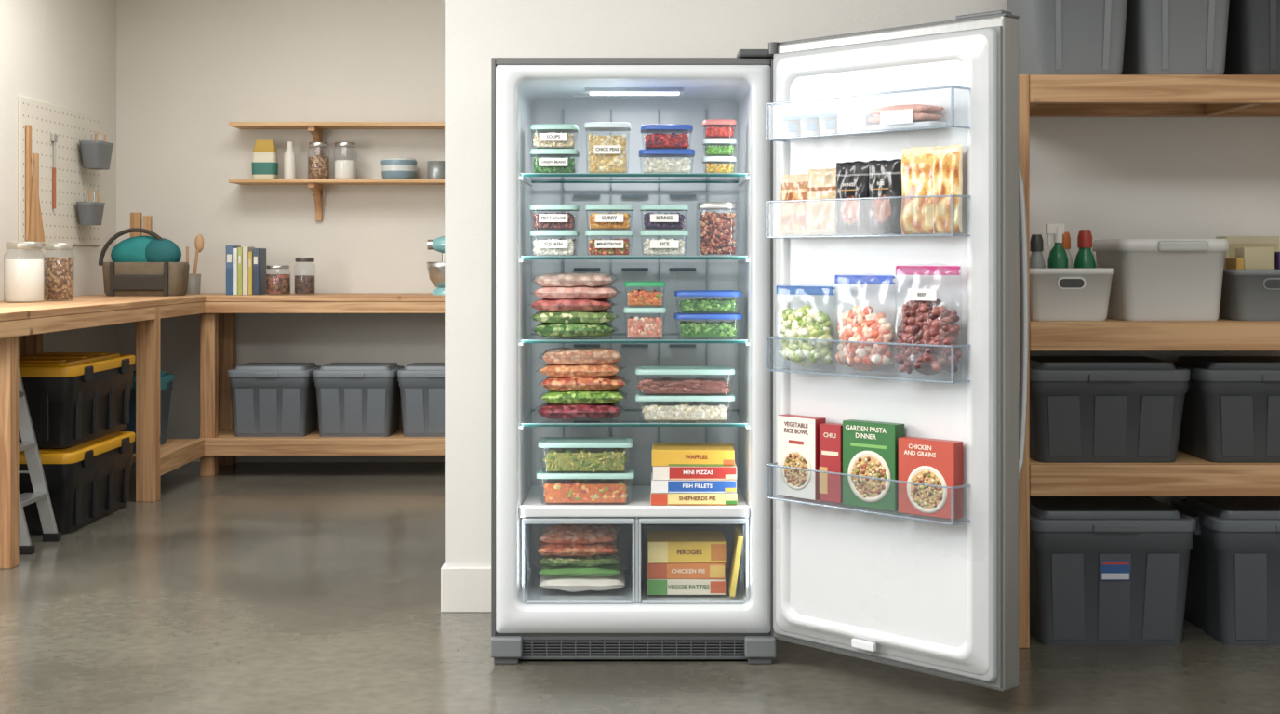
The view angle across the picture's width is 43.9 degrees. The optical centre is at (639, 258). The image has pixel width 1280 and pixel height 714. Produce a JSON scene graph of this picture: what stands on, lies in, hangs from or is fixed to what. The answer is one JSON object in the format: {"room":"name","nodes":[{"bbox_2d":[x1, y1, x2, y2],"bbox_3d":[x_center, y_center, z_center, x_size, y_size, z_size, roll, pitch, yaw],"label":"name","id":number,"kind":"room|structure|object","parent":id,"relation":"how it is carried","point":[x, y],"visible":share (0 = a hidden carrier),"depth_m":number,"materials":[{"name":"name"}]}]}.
{"room":"home storage room","nodes":[
{"label":"home storage room","id":0,"kind":"room"},
{"bbox_2d":[0,0,116,353],"bbox_3d":[-3.245,-0.268,4.000,0.150,3.000,11.200,0,0,0],"label":"wall","id":1,"kind":"structure","parent":0,"point":[61,53],"depth_m":8.74,"materials":[{"name":"paint"}]},
{"bbox_2d":[17,95,100,245],"bbox_3d":[-3.162,-0.453,8.680,0.014,0.750,1.200,0,0,0],"label":"pegboard","id":2,"kind":"object","parent":1,"relation":"attached to","point":[60,224],"visible":0.87,"depth_m":8.62,"materials":[{"name":"beige"}]},
{"bbox_2d":[25,124,45,241],"bbox_3d":[-3.144,-0.388,8.245,0.020,0.600,0.230,0,0,0],"label":"wooden straightedge","id":3,"kind":"object","parent":2,"relation":"attached to","point":[33,221],"visible":1,"depth_m":8.17,"materials":[{"name":"brown wood"}]},
{"bbox_2d":[75,189,105,225],"bbox_3d":[-3.093,-0.288,8.920,0.119,0.201,0.229,0,0,0],"label":"cup","id":4,"kind":"object","parent":2,"relation":"attached to","point":[89,213],"depth_m":8.84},
{"bbox_2d":[79,133,113,170],"bbox_3d":[-3.080,-0.608,8.980,0.139,0.201,0.270,0,0,0],"label":"cup","id":5,"kind":"object","parent":2,"relation":"attached to","point":[96,154],"depth_m":8.88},
{"bbox_2d":[116,0,444,462],"bbox_3d":[-0.135,-0.268,9.675,6.470,3.000,0.150,0,0,0],"label":"wall","id":6,"kind":"structure","parent":0,"point":[186,70],"depth_m":9.60,"materials":[{"name":"paint"}]},
{"bbox_2d":[228,121,444,156],"bbox_3d":[-1.635,-0.684,9.464,1.570,0.240,0.269,0,0,0],"label":"wall shelf","id":7,"kind":"object","parent":6,"relation":"attached to","point":[315,128],"visible":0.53,"depth_m":9.35,"materials":[{"name":"brown wood"}]},
{"bbox_2d":[228,179,444,221],"bbox_3d":[-1.635,-0.348,9.464,1.570,0.240,0.269,0,0,0],"label":"wall shelf","id":8,"kind":"object","parent":6,"relation":"attached to","point":[315,185],"visible":0.58,"depth_m":9.33,"materials":[{"name":"brown wood"}]},
{"bbox_2d":[251,140,278,179],"bbox_3d":[-2.235,-0.587,9.450,0.147,0.237,0.103,0,0,0],"label":"coffee bag","id":9,"kind":"object","parent":8,"relation":"on","point":[264,164],"visible":0.97,"depth_m":9.41,"materials":[{"name":"paper"}]},
{"bbox_2d":[307,142,329,179],"bbox_3d":[-1.915,-0.580,9.450,0.128,0.222,0.128,0,0,0],"label":"glass jar","id":10,"kind":"object","parent":8,"relation":"on","point":[318,166],"visible":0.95,"depth_m":9.40,"materials":[{"name":"clear glass"}]},
{"bbox_2d":[334,142,357,179],"bbox_3d":[-1.755,-0.580,9.450,0.136,0.222,0.136,0,0,0],"label":"glass jar","id":11,"kind":"object","parent":8,"relation":"on","point":[344,169],"visible":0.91,"depth_m":9.40,"materials":[{"name":"clear glass"}]},
{"bbox_2d":[380,157,417,179],"bbox_3d":[-1.435,-0.533,9.450,0.216,0.130,0.216,0,0,0],"label":"enamel pot","id":12,"kind":"object","parent":8,"relation":"on","point":[393,167],"visible":0.92,"depth_m":9.36,"materials":[{"name":"blue"}]},
{"bbox_2d":[0,462,1279,713],"bbox_3d":[-0.135,1.282,4.100,6.470,0.100,11.400,0,0,0],"label":"floor","id":13,"kind":"structure","parent":0,"point":[246,588],"depth_m":4.97,"materials":[{"name":"concrete"}]},
{"bbox_2d":[18,336,61,554],"bbox_3d":[-2.790,0.787,6.770,0.520,0.890,0.340,0,0,0],"label":"step ladder","id":14,"kind":"object","parent":13,"relation":"on","point":[40,495],"visible":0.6,"depth_m":6.91,"materials":[{"name":"silver metal"}]},
{"bbox_2d":[18,431,135,534],"bbox_3d":[-2.771,1.040,7.490,0.528,0.384,0.920,0,0,0],"label":"tote","id":15,"kind":"object","parent":13,"relation":"on","point":[87,483],"visible":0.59,"depth_m":7.21,"materials":[{"name":"black"}]},
{"bbox_2d":[18,352,135,448],"bbox_3d":[-2.771,0.654,7.490,0.528,0.384,0.920,0,0,0],"label":"tote","id":16,"kind":"object","parent":15,"relation":"on","point":[73,399],"visible":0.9,"depth_m":7.18,"materials":[{"name":"black"}]},
{"bbox_2d":[0,293,444,569],"bbox_3d":[-1.758,0.721,7.820,2.815,1.022,3.540,0,0,0],"label":"workbench","id":17,"kind":"object","parent":13,"relation":"on","point":[218,445],"visible":0.71,"depth_m":8.59,"materials":[{"name":"brown wood"}]},
{"bbox_2d":[4,241,43,303],"bbox_3d":[-2.950,0.065,7.600,0.184,0.290,0.184,0,0,0],"label":"jar","id":18,"kind":"object","parent":17,"relation":"on","point":[23,278],"visible":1,"depth_m":7.53,"materials":[{"name":"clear glass"}]},
{"bbox_2d":[44,243,73,301],"bbox_3d":[-2.880,0.068,7.860,0.144,0.285,0.144,0,0,0],"label":"jar","id":19,"kind":"object","parent":17,"relation":"on","point":[59,272],"visible":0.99,"depth_m":7.80,"materials":[{"name":"clear glass"}]},
{"bbox_2d":[98,227,189,296],"bbox_3d":[-2.791,0.019,8.920,0.481,0.381,0.260,0,0,0],"label":"tool bag","id":20,"kind":"object","parent":17,"relation":"on","point":[145,265],"visible":1,"depth_m":8.84,"materials":[{"name":"brown fabric"}]},
{"bbox_2d":[120,370,173,453],"bbox_3d":[-2.802,0.817,8.497,0.484,0.400,0.583,0,0,0],"label":"storage tote","id":21,"kind":"object","parent":17,"relation":"on","point":[166,380],"visible":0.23,"depth_m":8.58,"materials":[{"name":"blue"}]},
{"bbox_2d":[226,245,266,294],"bbox_3d":[-2.289,0.068,9.219,0.192,0.285,0.182,0,0,0],"label":"books","id":22,"kind":"object","parent":17,"relation":"on","point":[246,266],"visible":0.98,"depth_m":9.13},
{"bbox_2d":[227,362,321,437],"bbox_3d":[-2.117,0.817,9.217,0.494,0.400,0.443,0,0,0],"label":"storage tote","id":23,"kind":"object","parent":17,"relation":"on","point":[269,399],"visible":0.88,"depth_m":9.02,"materials":[{"name":"grey"}]},
{"bbox_2d":[266,265,290,293],"bbox_3d":[-2.100,0.125,9.200,0.144,0.170,0.144,0,0,0],"label":"glass jar","id":24,"kind":"object","parent":17,"relation":"on","point":[275,284],"visible":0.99,"depth_m":9.14,"materials":[{"name":"clear glass"}]},
{"bbox_2d":[312,362,404,437],"bbox_3d":[-1.632,0.817,9.217,0.494,0.400,0.443,0,0,0],"label":"storage tote","id":25,"kind":"object","parent":17,"relation":"on","point":[353,399],"visible":0.86,"depth_m":9.02,"materials":[{"name":"grey"}]},
{"bbox_2d":[397,362,444,437],"bbox_3d":[-1.152,0.817,9.217,0.494,0.400,0.443,0,0,0],"label":"storage tote","id":26,"kind":"object","parent":17,"relation":"on","point":[421,385],"visible":0.45,"depth_m":9.02,"materials":[{"name":"grey"}]},
{"bbox_2d":[426,236,444,294],"bbox_3d":[-1.044,0.034,9.200,0.388,0.352,0.206,0,0,0],"label":"stand mixer","id":27,"kind":"object","parent":17,"relation":"on","point":[435,270],"visible":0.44,"depth_m":9.14,"materials":[{"name":"teal"}]},
{"bbox_2d":[490,10,1028,692],"bbox_3d":[0.303,0.285,4.828,1.510,1.894,1.304,0,0,0],"label":"freezer","id":28,"kind":"object","parent":13,"relation":"on","point":[939,597],"visible":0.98,"depth_m":4.76,"materials":[{"name":"grey metal"}]},
{"bbox_2d":[529,148,579,173],"bbox_3d":[-0.270,-0.303,5.024,0.152,0.079,0.166,0,0,0],"label":"storage container","id":29,"kind":"object","parent":28,"relation":"on","point":[560,165],"visible":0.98,"depth_m":4.95,"materials":[{"name":"clear plastic"}]},
{"bbox_2d":[530,123,578,148],"bbox_3d":[-0.270,-0.382,5.024,0.148,0.076,0.166,0,0,0],"label":"storage container","id":30,"kind":"object","parent":29,"relation":"on","point":[552,136],"visible":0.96,"depth_m":4.95,"materials":[{"name":"clear plastic"}]},
{"bbox_2d":[529,230,579,255],"bbox_3d":[-0.270,-0.048,5.024,0.152,0.080,0.166,0,0,0],"label":"storage container","id":31,"kind":"object","parent":28,"relation":"on","point":[549,246],"visible":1,"depth_m":4.95,"materials":[{"name":"clear plastic"}]},
{"bbox_2d":[529,204,579,230],"bbox_3d":[-0.270,-0.129,5.024,0.152,0.080,0.166,0,0,0],"label":"storage container","id":32,"kind":"object","parent":31,"relation":"on","point":[563,220],"visible":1,"depth_m":4.95,"materials":[{"name":"clear plastic"}]},
{"bbox_2d":[533,322,614,337],"bbox_3d":[-0.210,0.226,5.059,0.282,0.055,0.209,0,0,-2],"label":"bag","id":33,"kind":"object","parent":28,"relation":"in","point":[543,329],"visible":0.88,"depth_m":4.97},
{"bbox_2d":[530,310,616,323],"bbox_3d":[-0.209,0.185,5.061,0.296,0.051,0.211,0,0,1],"label":"bag","id":34,"kind":"object","parent":33,"relation":"on","point":[541,316],"visible":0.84,"depth_m":4.97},
{"bbox_2d":[530,298,614,311],"bbox_3d":[-0.213,0.148,5.059,0.279,0.048,0.209,0,0,3],"label":"bag","id":35,"kind":"object","parent":34,"relation":"on","point":[544,304],"visible":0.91,"depth_m":4.97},
{"bbox_2d":[533,286,619,300],"bbox_3d":[-0.200,0.108,5.059,0.291,0.052,0.211,0,0,2],"label":"bag","id":36,"kind":"object","parent":35,"relation":"on","point":[594,293],"visible":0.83,"depth_m":4.97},
{"bbox_2d":[533,272,616,287],"bbox_3d":[-0.207,0.069,5.061,0.281,0.048,0.209,0,0,3],"label":"bag","id":37,"kind":"object","parent":36,"relation":"on","point":[556,279],"visible":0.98,"depth_m":4.97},
{"bbox_2d":[537,401,621,419],"bbox_3d":[-0.191,0.482,5.060,0.290,0.058,0.208,0,0,-1],"label":"bag","id":38,"kind":"object","parent":28,"relation":"in","point":[547,410],"visible":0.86,"depth_m":4.97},
{"bbox_2d":[541,388,624,404],"bbox_3d":[-0.180,0.438,5.060,0.284,0.054,0.209,0,0,1],"label":"bag","id":39,"kind":"object","parent":38,"relation":"on","point":[572,397],"visible":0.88,"depth_m":4.97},
{"bbox_2d":[540,374,626,391],"bbox_3d":[-0.177,0.395,5.060,0.292,0.055,0.209,0,0,0],"label":"bag","id":40,"kind":"object","parent":39,"relation":"on","point":[613,382],"visible":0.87,"depth_m":4.97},
{"bbox_2d":[538,362,622,377],"bbox_3d":[-0.187,0.353,5.060,0.279,0.051,0.210,0,0,3],"label":"bag","id":41,"kind":"object","parent":40,"relation":"on","point":[566,370],"visible":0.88,"depth_m":4.97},
{"bbox_2d":[542,346,622,364],"bbox_3d":[-0.186,0.311,5.059,0.277,0.055,0.208,0,0,-2],"label":"bag","id":42,"kind":"object","parent":41,"relation":"on","point":[587,355],"visible":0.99,"depth_m":4.97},
{"bbox_2d":[539,570,625,592],"bbox_3d":[-0.184,1.021,5.059,0.273,0.060,0.226,0,0,-1],"label":"bag","id":43,"kind":"object","parent":28,"relation":"in","point":[555,582],"visible":0.59,"depth_m":4.96,"materials":[{"name":"beige"}]},
{"bbox_2d":[539,560,622,577],"bbox_3d":[-0.187,0.984,5.060,0.260,0.044,0.226,0,0,-1],"label":"bag","id":44,"kind":"object","parent":43,"relation":"on","point":[610,570],"visible":0.66,"depth_m":4.96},
{"bbox_2d":[539,549,621,567],"bbox_3d":[-0.188,0.953,5.060,0.253,0.044,0.226,0,0,1],"label":"bag","id":45,"kind":"object","parent":44,"relation":"on","point":[600,559],"visible":0.72,"depth_m":4.96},
{"bbox_2d":[537,539,617,557],"bbox_3d":[-0.199,0.917,5.059,0.254,0.053,0.226,0,0,-2],"label":"bag","id":46,"kind":"object","parent":45,"relation":"on","point":[544,548],"visible":0.61,"depth_m":4.96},
{"bbox_2d":[539,524,620,545],"bbox_3d":[-0.190,0.877,5.060,0.245,0.050,0.226,0,0,3],"label":"bag","id":47,"kind":"object","parent":46,"relation":"on","point":[562,534],"visible":0.94,"depth_m":4.98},
{"bbox_2d":[536,466,634,504],"bbox_3d":[-0.171,0.721,5.025,0.306,0.098,0.164,0,0,0],"label":"storage container","id":48,"kind":"object","parent":28,"relation":"on","point":[569,487],"visible":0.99,"depth_m":4.96,"materials":[{"name":"clear plastic"}]},
{"bbox_2d":[537,437,632,472],"bbox_3d":[-0.171,0.623,5.025,0.296,0.096,0.164,0,0,0],"label":"storage container","id":49,"kind":"object","parent":48,"relation":"on","point":[564,454],"visible":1,"depth_m":4.96,"materials":[{"name":"clear plastic"}]},
{"bbox_2d":[584,121,630,173],"bbox_3d":[-0.102,-0.344,5.024,0.144,0.162,0.166,0,0,0],"label":"storage container","id":50,"kind":"object","parent":28,"relation":"on","point":[607,153],"visible":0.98,"depth_m":4.96,"materials":[{"name":"clear plastic"}]},
{"bbox_2d":[585,230,633,255],"bbox_3d":[-0.096,-0.048,5.024,0.152,0.080,0.166,0,0,0],"label":"storage container","id":51,"kind":"object","parent":28,"relation":"on","point":[597,246],"visible":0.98,"depth_m":4.95,"materials":[{"name":"clear plastic"}]},
{"bbox_2d":[585,204,633,230],"bbox_3d":[-0.096,-0.129,5.024,0.152,0.080,0.166,0,0,0],"label":"storage container","id":52,"kind":"object","parent":51,"relation":"on","point":[618,220],"visible":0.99,"depth_m":4.95,"materials":[{"name":"clear plastic"}]},
{"bbox_2d":[520,409,747,426],"bbox_3d":[-0.017,0.515,5.136,0.702,0.010,0.469,0,0,0],"label":"glass shelf","id":53,"kind":"object","parent":28,"relation":"attached to","point":[529,418],"depth_m":4.97,"materials":[{"name":"teal"}]},
{"bbox_2d":[520,333,747,343],"bbox_3d":[-0.017,0.257,5.136,0.702,0.010,0.469,0,0,0],"label":"glass shelf","id":54,"kind":"object","parent":28,"relation":"attached to","point":[526,338],"depth_m":4.90,"materials":[{"name":"teal"}]},
{"bbox_2d":[520,255,747,259],"bbox_3d":[-0.017,-0.002,5.136,0.702,0.010,0.469,0,0,0],"label":"glass shelf","id":55,"kind":"object","parent":28,"relation":"attached to","point":[522,257],"depth_m":4.90,"materials":[{"name":"teal"}]},
{"bbox_2d":[520,173,747,183],"bbox_3d":[-0.017,-0.258,5.136,0.702,0.010,0.469,0,0,0],"label":"glass shelf","id":56,"kind":"object","parent":28,"relation":"attached to","point":[526,178],"depth_m":5.16,"materials":[{"name":"teal"}]},
{"bbox_2d":[623,306,666,339],"bbox_3d":[0.015,0.203,5.010,0.132,0.098,0.134,0,0,0],"label":"storage container","id":57,"kind":"object","parent":28,"relation":"on","point":[646,327],"visible":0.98,"depth_m":4.96,"materials":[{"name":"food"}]},
{"bbox_2d":[624,280,665,307],"bbox_3d":[0.015,0.113,5.010,0.130,0.080,0.134,0,0,0],"label":"storage container","id":58,"kind":"object","parent":57,"relation":"on","point":[636,299],"visible":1,"depth_m":4.95,"materials":[{"name":"food"}]},
{"bbox_2d":[640,230,688,254],"bbox_3d":[0.076,-0.048,5.024,0.152,0.080,0.166,0,0,0],"label":"storage container","id":59,"kind":"object","parent":28,"relation":"on","point":[660,246],"visible":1,"depth_m":4.95,"materials":[{"name":"clear plastic"}]},
{"bbox_2d":[640,204,688,230],"bbox_3d":[0.076,-0.129,5.024,0.152,0.080,0.166,0,0,0],"label":"storage container","id":60,"kind":"object","parent":59,"relation":"on","point":[673,220],"visible":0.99,"depth_m":4.95,"materials":[{"name":"clear plastic"}]},
{"bbox_2d":[639,148,694,173],"bbox_3d":[0.084,-0.302,5.025,0.176,0.078,0.164,0,0,0],"label":"storage container","id":61,"kind":"object","parent":28,"relation":"on","point":[650,165],"visible":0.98,"depth_m":4.96,"materials":[{"name":"clear plastic"}]},
{"bbox_2d":[640,124,693,148],"bbox_3d":[0.084,-0.381,5.025,0.164,0.076,0.164,0,0,0],"label":"storage container","id":62,"kind":"object","parent":61,"relation":"on","point":[659,139],"visible":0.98,"depth_m":4.96,"materials":[{"name":"food"}]},
{"bbox_2d":[635,392,734,420],"bbox_3d":[0.142,0.469,5.025,0.312,0.080,0.164,0,0,0],"label":"storage container","id":63,"kind":"object","parent":28,"relation":"on","point":[674,410],"visible":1,"depth_m":4.96,"materials":[{"name":"clear plastic"}]},
{"bbox_2d":[635,366,734,395],"bbox_3d":[0.142,0.388,5.025,0.312,0.082,0.164,0,0,0],"label":"storage container","id":64,"kind":"object","parent":63,"relation":"on","point":[664,385],"visible":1,"depth_m":4.96,"materials":[{"name":"clear plastic"}]},
{"bbox_2d":[646,578,725,595],"bbox_3d":[0.145,1.026,5.049,0.245,0.049,0.202,0,0,0],"label":"box","id":65,"kind":"object","parent":28,"relation":"in","point":[655,587],"visible":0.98,"depth_m":4.95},
{"bbox_2d":[646,559,725,579],"bbox_3d":[0.145,0.977,5.049,0.245,0.049,0.202,0,0,1],"label":"box","id":66,"kind":"object","parent":65,"relation":"on","point":[698,570],"visible":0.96,"depth_m":4.95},
{"bbox_2d":[646,531,726,563],"bbox_3d":[0.145,0.917,5.049,0.245,0.067,0.202,0,0,-1],"label":"box","id":67,"kind":"object","parent":66,"relation":"on","point":[662,547],"visible":1,"depth_m":4.95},
{"bbox_2d":[650,489,737,506],"bbox_3d":[0.169,0.751,5.039,0.270,0.037,0.202,0,0,1],"label":"box","id":68,"kind":"object","parent":28,"relation":"on","point":[656,499],"visible":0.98,"depth_m":4.94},
{"bbox_2d":[651,472,736,493],"bbox_3d":[0.169,0.712,5.039,0.266,0.039,0.202,0,0,0],"label":"box","id":69,"kind":"object","parent":68,"relation":"on","point":[657,486],"visible":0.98,"depth_m":4.94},
{"bbox_2d":[653,462,736,480],"bbox_3d":[0.172,0.670,5.039,0.262,0.043,0.202,0,0,1],"label":"box","id":70,"kind":"object","parent":69,"relation":"on","point":[660,473],"visible":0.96,"depth_m":4.94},
{"bbox_2d":[652,443,734,466],"bbox_3d":[0.168,0.623,5.039,0.258,0.049,0.202,0,0,1],"label":"box","id":71,"kind":"object","parent":70,"relation":"on","point":[703,455],"visible":1,"depth_m":4.94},
{"bbox_2d":[674,312,742,339],"bbox_3d":[0.215,0.212,5.025,0.212,0.078,0.164,0,0,0],"label":"storage container","id":72,"kind":"object","parent":28,"relation":"on","point":[688,330],"visible":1,"depth_m":4.96,"materials":[{"name":"clear plastic"}]},
{"bbox_2d":[674,290,742,313],"bbox_3d":[0.215,0.138,5.025,0.210,0.070,0.164,0,0,0],"label":"storage container","id":73,"kind":"object","parent":72,"relation":"on","point":[688,306],"visible":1,"depth_m":4.96,"materials":[{"name":"clear plastic"}]},
{"bbox_2d":[695,201,737,255],"bbox_3d":[0.243,-0.092,5.020,0.128,0.169,0.128,0,0,0],"label":"storage container","id":74,"kind":"object","parent":28,"relation":"on","point":[716,229],"visible":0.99,"depth_m":4.96,"materials":[{"name":"clear plastic"}]},
{"bbox_2d":[702,156,736,173],"bbox_3d":[0.250,-0.291,5.005,0.104,0.056,0.124,0,0,0],"label":"storage container","id":75,"kind":"object","parent":28,"relation":"on","point":[713,163],"visible":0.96,"depth_m":4.95,"materials":[{"name":"clear plastic"}]},
{"bbox_2d":[702,138,736,157],"bbox_3d":[0.250,-0.348,5.005,0.104,0.055,0.124,0,0,0],"label":"storage container","id":76,"kind":"object","parent":75,"relation":"on","point":[721,150],"visible":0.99,"depth_m":4.95,"materials":[{"name":"food"}]},
{"bbox_2d":[702,119,736,138],"bbox_3d":[0.250,-0.406,5.005,0.104,0.058,0.124,0,0,0],"label":"storage container","id":77,"kind":"object","parent":76,"relation":"on","point":[713,126],"visible":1,"depth_m":4.95,"materials":[{"name":"clear plastic"}]},
{"bbox_2d":[726,526,743,597],"bbox_3d":[0.299,0.954,5.000,0.042,0.190,0.180,0,0,0],"label":"box","id":78,"kind":"object","parent":28,"relation":"in","point":[738,539],"visible":1,"depth_m":4.92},
{"bbox_2d":[779,173,808,236],"bbox_3d":[0.457,-0.157,4.636,0.048,0.182,0.115,0,0,-44],"label":"pouch","id":79,"kind":"object","parent":28,"relation":"in","point":[793,213],"visible":0.99,"depth_m":4.62,"materials":[{"name":"plastic"}]},
{"bbox_2d":[777,413,826,500],"bbox_3d":[0.470,0.578,4.623,0.048,0.235,0.150,0,0,-42],"label":"box","id":80,"kind":"object","parent":28,"relation":"in","point":[798,436],"visible":1,"depth_m":4.60,"materials":[{"name":"cardboard"}]},
{"bbox_2d":[776,285,834,367],"bbox_3d":[0.479,0.197,4.602,0.080,0.250,0.226,0,0,-45],"label":"bag","id":81,"kind":"object","parent":28,"relation":"in","point":[806,324],"visible":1,"depth_m":4.57,"materials":[{"name":"blue"}]},
{"bbox_2d":[807,168,836,235],"bbox_3d":[0.530,-0.163,4.559,0.111,0.194,0.050,0,0,38],"label":"pouch","id":82,"kind":"object","parent":28,"relation":"in","point":[821,185],"visible":0.94,"depth_m":4.55,"materials":[{"name":"plastic"}]},
{"bbox_2d":[819,422,842,504],"bbox_3d":[0.556,0.585,4.537,0.075,0.222,0.047,0,0,42],"label":"box","id":83,"kind":"object","parent":28,"relation":"in","point":[831,434],"visible":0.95,"depth_m":4.52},
{"bbox_2d":[835,160,869,234],"bbox_3d":[0.603,-0.171,4.481,0.120,0.208,0.047,0,0,42],"label":"pouch","id":84,"kind":"object","parent":28,"relation":"in","point":[852,178],"visible":1,"depth_m":4.47,"materials":[{"name":"plastic"}]},
{"bbox_2d":[834,275,894,371],"bbox_3d":[0.629,0.182,4.447,0.081,0.283,0.224,0,0,-38],"label":"bag","id":85,"kind":"object","parent":28,"relation":"in","point":[860,325],"visible":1,"depth_m":4.42,"materials":[{"name":"blue"}]},
{"bbox_2d":[842,419,904,511],"bbox_3d":[0.651,0.577,4.434,0.178,0.238,0.048,0,0,43],"label":"box","id":86,"kind":"object","parent":28,"relation":"in","point":[870,448],"visible":1,"depth_m":4.41,"materials":[{"name":"cardboard"}]},
{"bbox_2d":[867,159,902,235],"bbox_3d":[0.680,-0.170,4.401,0.107,0.210,0.046,0,0,42],"label":"pouch","id":87,"kind":"object","parent":28,"relation":"in","point":[885,177],"visible":1,"depth_m":4.39,"materials":[{"name":"plastic"}]},
{"bbox_2d":[864,104,946,131],"bbox_3d":[0.724,-0.387,4.347,0.082,0.065,0.240,0,0,-44],"label":"pack","id":88,"kind":"object","parent":28,"relation":"in","point":[908,115],"visible":0.97,"depth_m":4.30,"materials":[{"name":"white plastic"}]},
{"bbox_2d":[900,146,938,235],"bbox_3d":[0.762,-0.184,4.316,0.037,0.239,0.129,0,0,-41],"label":"pouch","id":89,"kind":"object","parent":28,"relation":"in","point":[917,211],"visible":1,"depth_m":4.31,"materials":[{"name":"plastic"}]},
{"bbox_2d":[893,266,961,375],"bbox_3d":[0.776,0.167,4.287,0.099,0.309,0.218,0,0,-45],"label":"bag","id":90,"kind":"object","parent":28,"relation":"in","point":[926,323],"visible":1,"depth_m":4.26,"materials":[{"name":"pink"}]},
{"bbox_2d":[898,436,962,519],"bbox_3d":[0.785,0.593,4.294,0.178,0.205,0.048,0,0,43],"label":"box","id":91,"kind":"object","parent":28,"relation":"in","point":[930,471],"visible":1,"depth_m":4.27,"materials":[{"name":"cardboard"}]},
{"bbox_2d":[932,144,962,233],"bbox_3d":[0.825,-0.186,4.252,0.087,0.239,0.034,0,0,36],"label":"pouch","id":92,"kind":"object","parent":28,"relation":"in","point":[947,176],"visible":1,"depth_m":4.24,"materials":[{"name":"plastic"}]},
{"bbox_2d":[1029,496,1196,645],"bbox_3d":[1.503,1.020,5.237,0.554,0.425,0.463,0,0,0],"label":"storage tote","id":93,"kind":"object","parent":13,"relation":"on","point":[1104,570],"visible":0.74,"depth_m":5.03,"materials":[{"name":"grey"}]},
{"bbox_2d":[1018,74,1279,648],"bbox_3d":[2.003,0.325,5.262,1.633,1.814,0.504,0,0,0],"label":"shelving unit","id":94,"kind":"object","parent":13,"relation":"on","point":[1039,95],"visible":0.43,"depth_m":5.01,"materials":[{"name":"brown wood"}]},
{"bbox_2d":[1006,0,1127,75],"bbox_3d":[1.410,-0.792,5.255,0.330,0.420,0.455,0,0,0],"label":"plastic bin","id":95,"kind":"object","parent":94,"relation":"on","point":[1056,36],"visible":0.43,"depth_m":5.06,"materials":[{"name":"grey"}]},
{"bbox_2d":[1029,267,1114,320],"bbox_3d":[1.372,0.116,5.159,0.285,0.168,0.241,0,0,0],"label":"storage basket","id":96,"kind":"object","parent":94,"relation":"on","point":[1055,294],"visible":0.74,"depth_m":5.05,"materials":[{"name":"white"}]},
{"bbox_2d":[1045,224,1067,268],"bbox_3d":[1.351,0.033,5.130,0.064,0.290,0.064,0,0,45],"label":"spray bottle","id":97,"kind":"object","parent":96,"relation":"in","point":[1058,259],"visible":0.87,"depth_m":5.12,"materials":[{"name":"green"}]},
{"bbox_2d":[1073,229,1095,268],"bbox_3d":[1.436,0.043,5.120,0.068,0.270,0.068,0,0,0],"label":"bottle","id":98,"kind":"object","parent":96,"relation":"in","point":[1085,259],"visible":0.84,"depth_m":5.10,"materials":[{"name":"green"}]},
{"bbox_2d":[1029,356,1190,462],"bbox_3d":[1.493,0.491,5.232,0.549,0.318,0.423,0,0,0],"label":"storage tote","id":99,"kind":"object","parent":94,"relation":"on","point":[1083,408],"visible":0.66,"depth_m":5.04,"materials":[{"name":"grey"}]},
{"bbox_2d":[1092,239,1228,320],"bbox_3d":[1.705,0.069,5.209,0.352,0.262,0.362,0,0,0],"label":"tub","id":100,"kind":"object","parent":94,"relation":"on","point":[1153,279],"visible":0.88,"depth_m":5.05,"materials":[{"name":"white"}]},
{"bbox_2d":[1121,0,1229,74],"bbox_3d":[1.745,-0.792,5.255,0.310,0.420,0.455,0,0,0],"label":"plastic bin","id":101,"kind":"object","parent":94,"relation":"on","point":[1162,36],"visible":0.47,"depth_m":5.06,"materials":[{"name":"grey"}]},
{"bbox_2d":[1173,356,1279,462],"bbox_3d":[2.043,0.491,5.232,0.549,0.318,0.423,0,0,0],"label":"storage tote","id":102,"kind":"object","parent":94,"relation":"on","point":[1231,412],"visible":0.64,"depth_m":5.05,"materials":[{"name":"grey"}]},
{"bbox_2d":[1215,236,1279,317],"bbox_3d":[2.060,0.062,5.380,0.180,0.275,0.101,0,0,0],"label":"carton","id":103,"kind":"object","parent":94,"relation":"on","point":[1233,242],"visible":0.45,"depth_m":5.33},
{"bbox_2d":[1219,268,1279,320],"bbox_3d":[2.020,0.117,5.159,0.250,0.165,0.241,0,0,0],"label":"storage basket","id":104,"kind":"object","parent":94,"relation":"on","point":[1246,295],"visible":0.85,"depth_m":5.05,"materials":[{"name":"grey"}]},
{"bbox_2d":[1226,247,1279,269],"bbox_3d":[2.016,0.070,5.164,0.187,0.215,0.108,0,0,0],"label":"packets","id":105,"kind":"object","parent":104,"relation":"in","point":[1246,258],"visible":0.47,"depth_m":5.12},
{"bbox_2d":[1223,0,1279,74],"bbox_3d":[2.100,-0.792,5.255,0.360,0.420,0.455,0,0,0],"label":"plastic bin","id":106,"kind":"object","parent":94,"relation":"on","point":[1253,31],"visible":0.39,"depth_m":5.06,"materials":[{"name":"grey"}]},
{"bbox_2d":[1171,496,1279,645],"bbox_3d":[2.083,1.020,5.237,0.554,0.425,0.463,0,0,0],"label":"storage tote","id":107,"kind":"object","parent":13,"relation":"on","point":[1233,593],"visible":0.87,"depth_m":5.04,"materials":[{"name":"grey"}]},
{"bbox_2d":[444,0,1279,567],"bbox_3d":[1.110,-0.268,5.605,3.580,3.000,0.150,0,0,0],"label":"wall partition","id":108,"kind":"structure","parent":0,"point":[1112,178],"depth_m":5.53,"materials":[{"name":"paint"}]},
{"bbox_2d":[440,563,491,613],"bbox_3d":[1.104,1.155,5.598,3.592,0.155,0.164,0,0,0],"label":"baseboard","id":109,"kind":"structure","parent":108,"relation":"attached to","point":[463,590],"depth_m":5.52,"materials":[{"name":"white paint"}]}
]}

